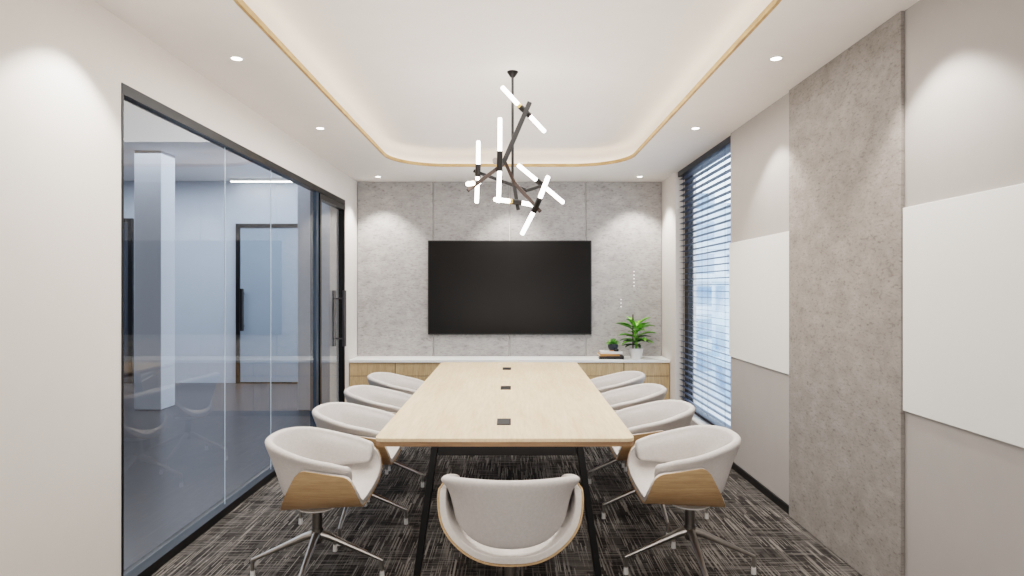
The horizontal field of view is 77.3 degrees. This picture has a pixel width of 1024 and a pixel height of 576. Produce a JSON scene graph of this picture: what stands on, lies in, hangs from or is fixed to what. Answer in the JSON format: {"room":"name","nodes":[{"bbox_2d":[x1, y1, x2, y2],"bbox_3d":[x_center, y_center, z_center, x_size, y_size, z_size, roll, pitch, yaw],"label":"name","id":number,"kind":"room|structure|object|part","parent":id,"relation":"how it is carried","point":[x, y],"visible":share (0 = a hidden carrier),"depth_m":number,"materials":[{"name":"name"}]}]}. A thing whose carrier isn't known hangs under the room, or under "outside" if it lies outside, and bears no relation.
{"room":"office","nodes":[
{"label":"office","id":0,"kind":"room"},
{"bbox_2d":[0,0,357,575],"bbox_3d":[-1.857,-0.090,3.050,0.160,3.000,8.700,0,0,0],"label":"wall","id":1,"kind":"structure","parent":0,"point":[64,64],"depth_m":2.58,"materials":[{"name":"white paint"}]},
{"bbox_2d":[121,83,344,575],"bbox_3d":[-1.806,0.237,4.873,0.073,2.346,3.914,0,0,0],"label":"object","id":2,"kind":"structure","parent":1,"relation":"in","point":[130,95],"depth_m":3.67,"materials":[{"name":"black metal"}]},
{"bbox_3d":[-1.800,1.385,4.388,0.063,0.050,2.944,0,0,0],"label":"sill rail","id":3,"kind":"part","parent":2,"relation":"part of","materials":[{"name":"black metal"}]},
{"bbox_3d":[-1.802,-0.911,4.873,0.059,0.050,3.914,0,0,0],"label":"head rail","id":4,"kind":"part","parent":2,"relation":"part of","materials":[{"name":"black metal"}]},
{"bbox_3d":[-1.812,0.262,5.895,0.059,2.296,0.070,0,0,0],"label":"post","id":5,"kind":"part","parent":2,"relation":"part of","materials":[{"name":"metal"}]},
{"bbox_2d":[319,193,345,404],"bbox_3d":[-1.799,0.260,6.380,0.146,2.281,0.891,0,0,0],"label":"door","id":6,"kind":"structure","parent":1,"relation":"in","point":[322,198],"depth_m":6.68,"materials":[{"name":"black metal"}]},
{"bbox_3d":[-1.845,0.318,6.696,0.053,0.585,0.042,0,0,0],"label":"handle","id":7,"kind":"part","parent":6,"relation":"part of","materials":[{"name":"metal"}]},
{"bbox_3d":[-1.772,0.318,6.696,0.093,0.585,0.042,0,0,0],"label":"handle","id":8,"kind":"part","parent":6,"relation":"part of","materials":[{"name":"black metal"}]},
{"bbox_2d":[124,101,282,180],"bbox_3d":[-5.468,-1.620,5.060,7.063,0.060,9.120,0,0,0],"label":"ceiling","id":9,"kind":"structure","parent":0,"point":[196,158],"depth_m":7.46,"materials":[{"name":"paint"}]},
{"bbox_2d":[230,178,290,181],"bbox_3d":[-3.600,-1.565,9.300,0.960,0.050,0.060,0,0,0],"label":"linear light","id":10,"kind":"object","parent":9,"relation":"attached to","point":[231,179],"visible":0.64,"depth_m":9.27,"materials":[{"name":"white plastic"}]},
{"bbox_2d":[230,181,290,181],"bbox_3d":[-3.600,-1.545,9.300,0.940,0.010,0.050,0,0,0],"label":"diffuser","id":11,"kind":"object","parent":10,"relation":"attached to","point":[230,181],"depth_m":9.27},
{"bbox_2d":[124,181,297,382],"bbox_3d":[-5.468,-0.090,9.560,7.063,3.000,0.120,0,0,0],"label":"wall","id":12,"kind":"structure","parent":0,"point":[199,205],"depth_m":9.50,"materials":[{"name":"paint"}]},
{"bbox_2d":[124,218,133,382],"bbox_3d":[-6.160,0.190,9.434,1.120,2.440,0.123,0,0,0],"label":"door","id":13,"kind":"structure","parent":12,"relation":"in","point":[128,222],"depth_m":9.46,"materials":[{"name":"black metal"}]},
{"bbox_2d":[236,224,297,382],"bbox_3d":[-3.560,0.230,9.434,1.020,2.360,0.123,0,0,0],"label":"door","id":14,"kind":"structure","parent":12,"relation":"in","point":[252,240],"depth_m":9.46,"materials":[{"name":"white glass"}]},
{"bbox_3d":[-3.960,0.320,9.421,0.056,0.620,0.098,0,0,0],"label":"handle","id":15,"kind":"part","parent":14,"relation":"part of","materials":[{"name":"black metal"}]},
{"bbox_2d":[124,383,309,574],"bbox_3d":[-5.468,1.441,5.060,7.063,0.058,9.120,0,0,0],"label":"floor","id":16,"kind":"structure","parent":0,"point":[174,455],"depth_m":5.59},
{"bbox_2d":[134,151,174,409],"bbox_3d":[-4.205,-0.090,7.555,0.310,3.000,0.310,0,0,0],"label":"column","id":17,"kind":"structure","parent":16,"relation":"on","point":[154,171],"depth_m":7.40,"materials":[{"name":"paint"}]},
{"bbox_2d":[298,182,585,409],"bbox_3d":[-0.256,-0.115,7.500,4.428,3.050,0.200,0,0,0],"label":"wall","id":18,"kind":"structure","parent":0,"point":[303,194],"depth_m":7.40,"materials":[{"name":"paint"}]},
{"bbox_2d":[358,182,432,355],"bbox_3d":[-1.338,-0.220,7.387,0.869,2.007,0.024,0,0,0],"label":"panel","id":19,"kind":"object","parent":18,"relation":"attached to","point":[395,219],"visible":0.98,"depth_m":7.37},
{"bbox_2d":[434,182,508,355],"bbox_3d":[-0.459,-0.220,7.387,0.869,2.007,0.024,0,0,0],"label":"panel","id":20,"kind":"object","parent":18,"relation":"attached to","point":[457,216],"visible":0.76,"depth_m":7.37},
{"bbox_2d":[428,240,591,334],"bbox_3d":[-0.018,-0.005,7.345,1.873,1.077,0.058,0,0,0],"label":"wall screen","id":21,"kind":"object","parent":20,"relation":"attached to","point":[476,287],"visible":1,"depth_m":7.32,"materials":[{"name":"black glass"}]},
{"bbox_2d":[510,182,584,355],"bbox_3d":[0.420,-0.220,7.387,0.869,2.007,0.024,0,0,0],"label":"panel","id":22,"kind":"object","parent":18,"relation":"attached to","point":[556,220],"visible":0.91,"depth_m":7.37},
{"bbox_2d":[586,182,661,355],"bbox_3d":[1.299,-0.220,7.387,0.869,2.007,0.024,0,0,0],"label":"panel","id":23,"kind":"object","parent":18,"relation":"attached to","point":[624,219],"visible":0.98,"depth_m":7.37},
{"bbox_2d":[151,447,861,575],"bbox_3d":[0.030,1.440,3.050,3.855,0.060,8.900,0,0,0],"label":"floor","id":24,"kind":"structure","parent":0,"point":[750,521],"depth_m":3.65,"materials":[{"name":"carpet"}]},
{"bbox_2d":[250,426,384,575],"bbox_3d":[-0.944,1.059,3.115,0.645,0.703,0.649,0,0,0],"label":"chair","id":25,"kind":"object","parent":24,"relation":"on","point":[318,470],"visible":1,"depth_m":3.10,"materials":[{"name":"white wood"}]},
{"bbox_3d":[-0.944,1.063,3.115,0.190,0.018,0.190,0,0,0],"label":"mounting plate","id":26,"kind":"part","parent":25,"relation":"part of","materials":[{"name":"silver metal"}]},
{"bbox_3d":[-0.947,0.852,3.115,0.461,0.292,0.568,0,0,0],"label":"backrest","id":27,"kind":"part","parent":25,"relation":"part of","materials":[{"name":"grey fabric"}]},
{"bbox_3d":[-0.882,0.929,3.115,0.400,0.237,0.569,0,0,0],"label":"seat","id":28,"kind":"part","parent":25,"relation":"part of","materials":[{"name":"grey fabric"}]},
{"bbox_2d":[298,402,407,545],"bbox_3d":[-0.944,1.059,3.825,0.645,0.703,0.649,0,0,0],"label":"chair","id":29,"kind":"object","parent":24,"relation":"on","point":[365,422],"visible":0.42,"depth_m":3.86,"materials":[{"name":"grey fabric"}]},
{"bbox_3d":[-0.947,0.852,3.825,0.461,0.292,0.568,0,0,0],"label":"backrest","id":30,"kind":"part","parent":29,"relation":"part of","materials":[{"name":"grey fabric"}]},
{"bbox_3d":[-0.882,0.929,3.825,0.400,0.237,0.569,0,0,0],"label":"seat","id":31,"kind":"part","parent":29,"relation":"part of","materials":[{"name":"grey fabric"}]},
{"bbox_2d":[350,363,394,385],"bbox_3d":[-1.523,1.114,7.200,0.499,0.592,0.380,0,0,0],"label":"base cabinet","id":32,"kind":"object","parent":24,"relation":"on","point":[359,372],"visible":0.38,"depth_m":7.01,"materials":[{"name":"brown wood"}]},
{"bbox_3d":[-1.523,1.157,7.019,0.493,0.376,0.019,0,0,0],"label":"door","id":33,"kind":"part","parent":32,"relation":"part of","materials":[{"name":"brown wood"}]},
{"bbox_3d":[-1.523,0.891,7.019,0.493,0.142,0.019,0,0,0],"label":"drawer","id":34,"kind":"part","parent":32,"relation":"part of","materials":[{"name":"brown wood"}]},
{"bbox_2d":[349,356,669,362],"bbox_3d":[-0.019,0.801,7.194,3.511,0.030,0.408,0,0,0],"label":"countertop","id":35,"kind":"structure","parent":32,"relation":"on","point":[359,359],"depth_m":7.04,"materials":[{"name":"white stone"}]},
{"bbox_2d":[598,355,623,358],"bbox_3d":[1.111,0.769,7.140,0.270,0.034,0.190,0,0,4],"label":"book","id":36,"kind":"object","parent":35,"relation":"on","point":[620,356],"visible":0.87,"depth_m":7.04,"materials":[{"name":"paper"}]},
{"bbox_2d":[597,353,619,355],"bbox_3d":[1.081,0.740,7.145,0.220,0.024,0.170,0,0,-5],"label":"book","id":37,"kind":"object","parent":36,"relation":"on","point":[599,354],"visible":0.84,"depth_m":7.06,"materials":[{"name":"paper"}]},
{"bbox_2d":[599,350,622,353],"bbox_3d":[1.111,0.715,7.150,0.240,0.026,0.170,0,0,2],"label":"book","id":38,"kind":"object","parent":37,"relation":"on","point":[601,351],"visible":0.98,"depth_m":7.07,"materials":[{"name":"paper"}]},
{"bbox_3d":[1.136,0.697,7.150,0.084,0.009,0.084,0,0,0],"label":"coaster","id":39,"kind":"object","parent":38,"relation":"on","visible":0},
{"bbox_2d":[606,338,619,349],"bbox_3d":[1.134,0.623,7.143,0.177,0.140,0.170,0,0,0],"label":"succulent","id":40,"kind":"object","parent":39,"relation":"on","point":[612,344],"visible":0.99,"depth_m":7.11,"materials":[{"name":"green plant"}]},
{"bbox_2d":[616,314,655,358],"bbox_3d":[1.390,0.541,7.120,0.425,0.490,0.376,0,0,39],"label":"potted plant","id":41,"kind":"object","parent":35,"relation":"on","point":[635,353],"visible":1,"depth_m":7.10,"materials":[{"name":"green plant"}]},
{"bbox_3d":[1.389,0.728,7.130,0.158,0.116,0.158,0,0,0],"label":"pot","id":42,"kind":"part","parent":41,"relation":"part of","materials":[{"name":"white ceramic"}]},
{"bbox_2d":[344,385,423,501],"bbox_3d":[-0.944,1.059,4.535,0.645,0.703,0.649,0,0,0],"label":"chair","id":43,"kind":"object","parent":24,"relation":"on","point":[392,401],"visible":0.29,"depth_m":4.67,"materials":[{"name":"grey fabric"}]},
{"bbox_3d":[-0.947,0.852,4.535,0.461,0.292,0.568,0,0,0],"label":"backrest","id":44,"kind":"part","parent":43,"relation":"part of","materials":[{"name":"grey fabric"}]},
{"bbox_2d":[367,372,430,470],"bbox_3d":[-0.944,1.059,5.255,0.645,0.703,0.649,0,0,0],"label":"chair","id":45,"kind":"object","parent":24,"relation":"on","point":[408,385],"visible":0.27,"depth_m":5.42,"materials":[{"name":"grey fabric"}]},
{"bbox_3d":[-0.947,0.852,5.255,0.461,0.292,0.568,0,0,0],"label":"backrest","id":46,"kind":"part","parent":45,"relation":"part of","materials":[{"name":"grey fabric"}]},
{"bbox_2d":[395,363,439,380],"bbox_3d":[-1.022,1.114,7.200,0.499,0.592,0.380,0,0,0],"label":"base cabinet","id":47,"kind":"object","parent":24,"relation":"on","point":[421,371],"visible":0.28,"depth_m":7.01,"materials":[{"name":"brown wood"}]},
{"bbox_3d":[-1.022,1.157,7.019,0.493,0.376,0.019,0,0,0],"label":"door","id":48,"kind":"part","parent":47,"relation":"part of","materials":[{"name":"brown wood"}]},
{"bbox_2d":[376,362,633,575],"bbox_3d":[-0.019,1.034,4.231,1.197,0.753,2.872,0,0,0],"label":"conference table","id":49,"kind":"object","parent":24,"relation":"on","point":[553,408],"visible":0.99,"depth_m":3.27,"materials":[{"name":"brown wood"}]},
{"bbox_3d":[-0.393,1.052,2.910,0.129,0.716,0.060,0,0,0],"label":"leg","id":50,"kind":"part","parent":49,"relation":"part of","materials":[{"name":"black metal"}]},
{"bbox_2d":[497,418,510,424],"bbox_3d":[-0.036,0.655,3.138,0.068,0.004,0.144,0,0,0],"label":"power socket","id":51,"kind":"object","parent":49,"relation":"attached to","point":[500,421],"visible":1,"depth_m":3.13,"materials":[{"name":"black metal"}]},
{"bbox_3d":[-0.038,0.653,3.135,0.056,0.002,0.126,0,0,0],"label":"lid","id":52,"kind":"part","parent":51,"relation":"part of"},
{"bbox_2d":[500,386,510,389],"bbox_3d":[-0.036,0.655,4.209,0.068,0.004,0.144,0,0,0],"label":"power socket","id":53,"kind":"object","parent":49,"relation":"attached to","point":[502,387],"visible":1,"depth_m":4.17,"materials":[{"name":"black metal"}]},
{"bbox_3d":[0.358,1.052,2.910,0.131,0.716,0.060,0,0,0],"label":"leg","id":54,"kind":"part","parent":49,"relation":"part of","materials":[{"name":"black metal"}]},
{"bbox_2d":[437,474,583,575],"bbox_3d":[-0.003,1.059,2.560,0.649,0.703,0.645,0,0,0],"label":"chair","id":55,"kind":"object","parent":24,"relation":"on","point":[509,524],"visible":1,"depth_m":2.42,"materials":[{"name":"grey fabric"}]},
{"bbox_3d":[-0.003,0.852,2.558,0.568,0.292,0.461,0,0,0],"label":"backrest","id":56,"kind":"part","parent":55,"relation":"part of","materials":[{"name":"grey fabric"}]},
{"bbox_2d":[578,363,623,378],"bbox_3d":[0.983,1.114,7.200,0.499,0.592,0.380,0,0,0],"label":"base cabinet","id":57,"kind":"object","parent":24,"relation":"on","point":[592,370],"visible":0.29,"depth_m":7.01,"materials":[{"name":"brown wood"}]},
{"bbox_2d":[590,371,644,467],"bbox_3d":[0.880,1.059,5.340,0.645,0.703,0.649,0,0,0],"label":"chair","id":58,"kind":"object","parent":24,"relation":"on","point":[618,380],"visible":0.21,"depth_m":5.50,"materials":[{"name":"grey fabric"}]},
{"bbox_3d":[0.882,0.852,5.340,0.461,0.292,0.568,0,0,0],"label":"backrest","id":59,"kind":"part","parent":58,"relation":"part of","materials":[{"name":"grey fabric"}]},
{"bbox_2d":[588,383,666,483],"bbox_3d":[0.880,1.059,4.615,0.645,0.703,0.649,0,0,0],"label":"chair","id":60,"kind":"object","parent":24,"relation":"on","point":[629,396],"visible":0.33,"depth_m":4.76,"materials":[{"name":"grey fabric"}]},
{"bbox_3d":[0.882,0.852,4.615,0.461,0.292,0.568,0,0,0],"label":"backrest","id":61,"kind":"part","parent":60,"relation":"part of","materials":[{"name":"grey fabric"}]},
{"bbox_2d":[624,363,668,399],"bbox_3d":[1.484,1.114,7.200,0.499,0.592,0.380,0,0,0],"label":"base cabinet","id":62,"kind":"object","parent":24,"relation":"on","point":[656,373],"visible":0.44,"depth_m":7.01,"materials":[{"name":"brown wood"}]},
{"bbox_3d":[1.484,0.891,7.019,0.493,0.142,0.019,0,0,0],"label":"drawer","id":63,"kind":"part","parent":62,"relation":"part of","materials":[{"name":"brown wood"}]},
{"bbox_3d":[1.484,1.157,7.019,0.493,0.376,0.019,0,0,0],"label":"door","id":64,"kind":"part","parent":62,"relation":"part of","materials":[{"name":"brown wood"}]},
{"bbox_2d":[602,400,708,533],"bbox_3d":[0.880,1.059,3.915,0.645,0.703,0.649,0,0,0],"label":"chair","id":65,"kind":"object","parent":24,"relation":"on","point":[642,420],"visible":0.44,"depth_m":3.91,"materials":[{"name":"grey fabric"}]},
{"bbox_3d":[0.818,0.929,3.915,0.400,0.237,0.569,0,0,0],"label":"seat","id":66,"kind":"part","parent":65,"relation":"part of","materials":[{"name":"grey fabric"}]},
{"bbox_3d":[0.882,0.852,3.915,0.461,0.292,0.568,0,0,0],"label":"backrest","id":67,"kind":"part","parent":65,"relation":"part of","materials":[{"name":"grey fabric"}]},
{"bbox_2d":[623,425,755,575],"bbox_3d":[0.880,1.059,3.155,0.645,0.703,0.649,0,0,0],"label":"chair","id":68,"kind":"object","parent":24,"relation":"on","point":[688,468],"visible":1,"depth_m":3.13,"materials":[{"name":"grey fabric"}]},
{"bbox_3d":[0.818,0.929,3.155,0.400,0.237,0.569,0,0,0],"label":"seat","id":69,"kind":"part","parent":68,"relation":"part of","materials":[{"name":"grey fabric"}]},
{"bbox_3d":[0.882,0.852,3.155,0.461,0.292,0.568,0,0,0],"label":"backrest","id":70,"kind":"part","parent":68,"relation":"part of","materials":[{"name":"grey fabric"}]},
{"bbox_3d":[0.880,1.063,3.155,0.190,0.018,0.190,0,0,0],"label":"mounting plate","id":71,"kind":"part","parent":68,"relation":"part of","materials":[{"name":"silver metal"}]},
{"bbox_2d":[94,0,918,181],"bbox_3d":[0.011,-1.225,3.065,3.895,0.001,8.970,0,0,0],"label":"ceiling","id":72,"kind":"structure","parent":0,"point":[203,34],"depth_m":3.74,"materials":[{"name":"paint"}]},
{"bbox_2d":[229,56,243,60],"bbox_3d":[-1.463,-1.223,3.410,0.076,0.004,0.076,0,0,0],"label":"recessed light","id":73,"kind":"object","parent":72,"relation":"in","point":[235,58],"visible":1,"depth_m":3.41,"materials":[{"name":"white"}]},
{"bbox_2d":[233,0,781,166],"bbox_3d":[-0.016,-1.238,4.340,2.336,0.029,4.248,0,0,0],"label":"trim","id":74,"kind":"structure","parent":72,"relation":"attached to","point":[772,5],"depth_m":3.94,"materials":[{"name":"brown wood"}]},
{"bbox_2d":[769,56,783,60],"bbox_3d":[1.411,-1.223,3.410,0.076,0.004,0.076,0,0,0],"label":"recessed light","id":75,"kind":"object","parent":72,"relation":"in","point":[773,58],"visible":1,"depth_m":3.41,"materials":[{"name":"white"}]},
{"bbox_2d":[243,0,771,163],"bbox_3d":[-0.016,-1.320,4.340,2.508,0.130,4.420,0,0,0],"label":"ceiling","id":76,"kind":"structure","parent":0,"point":[424,79],"depth_m":3.97,"materials":[{"name":"paint"}]},
{"bbox_2d":[466,70,564,234],"bbox_3d":[0.043,-0.863,4.044,0.633,1.054,0.572,0,0,0],"label":"chandelier","id":77,"kind":"object","parent":76,"relation":"hanging from","point":[501,161],"visible":1,"depth_m":4.05,"materials":[{"name":"brown metal"}]},
{"bbox_2d":[475,164,480,176],"bbox_3d":[-0.221,-0.775,4.230,0.039,0.084,0.036,0,0,0],"label":"socket","id":78,"kind":"object","parent":77,"relation":"attached to","point":[478,166],"depth_m":4.22,"materials":[{"name":"brown metal"}]},
{"bbox_3d":[-0.156,-0.685,3.945,0.268,0.207,0.019,0,0,-31],"label":"arm","id":79,"kind":"part","parent":77,"relation":"part of","materials":[{"name":"brown metal"}]},
{"bbox_3d":[-0.078,-0.706,4.190,0.378,0.167,0.015,0,0,22],"label":"arm","id":80,"kind":"part","parent":77,"relation":"part of","materials":[{"name":"brown metal"}]},
{"bbox_2d":[497,151,502,170],"bbox_3d":[-0.072,-0.785,3.970,0.036,0.125,0.036,0,0,0],"label":"socket","id":81,"kind":"object","parent":77,"relation":"attached to","point":[499,153],"depth_m":3.95,"materials":[{"name":"brown metal"}]},
{"bbox_3d":[-0.008,-0.728,4.055,0.021,0.134,0.123,0,0,35],"label":"arm","id":82,"kind":"part","parent":77,"relation":"part of","materials":[{"name":"brown metal"}]},
{"bbox_3d":[0.008,-1.020,4.100,0.017,0.681,0.017,0,0,0],"label":"rod","id":83,"kind":"part","parent":77,"relation":"part of","materials":[{"name":"brown metal"}]},
{"bbox_2d":[508,198,521,204],"bbox_3d":[0.022,-0.545,4.055,0.094,0.037,0.080,0,0,0],"label":"socket","id":84,"kind":"object","parent":77,"relation":"attached to","point":[515,201],"depth_m":4.04,"materials":[{"name":"brown metal"}]},
{"bbox_3d":[0.029,-0.590,4.080,0.024,0.195,0.070,0,0,-37],"label":"arm","id":85,"kind":"part","parent":77,"relation":"part of","materials":[{"name":"brown metal"}]},
{"bbox_3d":[0.033,-0.980,4.045,0.211,0.418,0.025,0,0,-22],"label":"arm","id":86,"kind":"part","parent":77,"relation":"part of","materials":[{"name":"brown metal"}]},
{"bbox_2d":[516,102,531,117],"bbox_3d":[0.081,-1.133,4.082,0.102,0.091,0.070,0,0,0],"label":"socket","id":87,"kind":"object","parent":77,"relation":"attached to","point":[525,110],"depth_m":4.06,"materials":[{"name":"brown metal"}]},
{"bbox_3d":[0.098,-0.578,4.050,0.211,0.217,0.020,0,0,31],"label":"arm","id":88,"kind":"part","parent":77,"relation":"part of","materials":[{"name":"brown metal"}]},
{"bbox_3d":[0.158,-0.649,4.150,0.017,0.084,0.215,0,0,40],"label":"arm","id":89,"kind":"part","parent":77,"relation":"part of","materials":[{"name":"brown metal"}]},
{"bbox_2d":[531,197,541,212],"bbox_3d":[0.159,-0.519,4.000,0.036,0.103,0.085,0,0,-45],"label":"socket","id":90,"kind":"object","parent":77,"relation":"attached to","point":[536,204],"depth_m":3.99,"materials":[{"name":"brown metal"}]},
{"bbox_2d":[534,178,546,187],"bbox_3d":[0.194,-0.688,4.225,0.098,0.074,0.036,0,0,-38],"label":"socket","id":91,"kind":"object","parent":77,"relation":"attached to","point":[536,180],"depth_m":4.19,"materials":[{"name":"brown metal"}]},
{"bbox_2d":[608,343,617,349],"bbox_3d":[1.136,0.656,7.150,0.112,0.073,0.112,0,0,0],"label":"pot","id":92,"kind":"object","parent":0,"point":[611,346],"depth_m":7.11,"materials":[{"name":"grey ceramic"}]},
{"bbox_2d":[662,0,1023,575],"bbox_3d":[1.848,-0.065,3.050,0.220,2.950,8.700,0,0,0],"label":"wall","id":93,"kind":"structure","parent":0,"point":[964,59],"depth_m":2.62,"materials":[{"name":"beige paint"}]},
{"bbox_2d":[685,151,730,429],"bbox_3d":[1.814,0.022,5.920,0.148,2.495,1.700,0,0,0],"label":"window","id":94,"kind":"structure","parent":93,"relation":"in","point":[689,288],"depth_m":6.63,"materials":[{"name":"black metal"}]},
{"bbox_3d":[1.788,1.264,5.920,0.096,0.012,1.700,0,0,0],"label":"sill","id":95,"kind":"part","parent":94,"relation":"part of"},
{"bbox_2d":[678,135,730,428],"bbox_3d":[1.794,-0.006,5.920,0.070,2.437,1.680,0,0,0],"label":"blind","id":96,"kind":"object","parent":94,"relation":"attached to","point":[723,147],"visible":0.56,"depth_m":5.83,"materials":[{"name":"metal"}]},
{"bbox_3d":[1.794,0.015,6.570,0.057,2.370,0.003,0,0,0],"label":"ladder cord","id":97,"kind":"part","parent":96,"relation":"part of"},
{"bbox_3d":[1.794,1.200,5.920,0.052,0.024,1.670,0,0,0],"label":"rail","id":98,"kind":"part","parent":96,"relation":"part of","materials":[{"name":"white metal"}]},
{"bbox_2d":[729,231,788,374],"bbox_3d":[1.732,0.093,4.519,0.012,0.893,1.099,0,0,0],"label":"whiteboard","id":99,"kind":"object","parent":93,"relation":"attached to","point":[758,267],"visible":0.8,"depth_m":4.45,"materials":[{"name":"laminate"}]},
{"bbox_2d":[731,462,788,514],"bbox_3d":[1.731,1.385,2.860,0.014,0.050,8.320,0,0,0],"label":"baseboard","id":100,"kind":"structure","parent":93,"relation":"attached to","point":[779,502],"depth_m":4.41,"materials":[{"name":"black metal"}]},
{"bbox_2d":[789,11,904,575],"bbox_3d":[1.728,0.092,3.396,0.018,2.635,1.139,0,0,0],"label":"panel","id":101,"kind":"object","parent":93,"relation":"attached to","point":[847,117],"visible":1,"depth_m":3.25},
{"bbox_2d":[903,183,1023,447],"bbox_3d":[1.732,0.093,1.861,0.012,0.893,1.922,0,0,0],"label":"whiteboard","id":102,"kind":"object","parent":93,"relation":"attached to","point":[963,256],"visible":1,"depth_m":2.43,"materials":[{"name":"laminate"}]},
{"label":"outside","id":103,"kind":"structure","parent":0,"visible":0},
{"bbox_2d":[696,378,730,425],"bbox_3d":[31.100,4.510,25.000,57.800,0.200,70.000,0,0,0],"label":"ground","id":104,"kind":"structure","parent":103,"point":[700,380],"depth_m":24.65,"materials":[{"name":"white"}]},
{"bbox_2d":[696,193,730,377],"bbox_3d":[9.500,-0.240,34.000,5.240,9.300,5.240,0,0,0],"label":"building","id":105,"kind":"structure","parent":104,"relation":"on","point":[701,290],"depth_m":31.50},
{"bbox_2d":[708,283,730,403],"bbox_3d":[9.600,1.760,25.000,2.840,5.300,3.240,0,0,0],"label":"building","id":106,"kind":"structure","parent":104,"relation":"on","point":[717,296],"depth_m":25.27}
]}

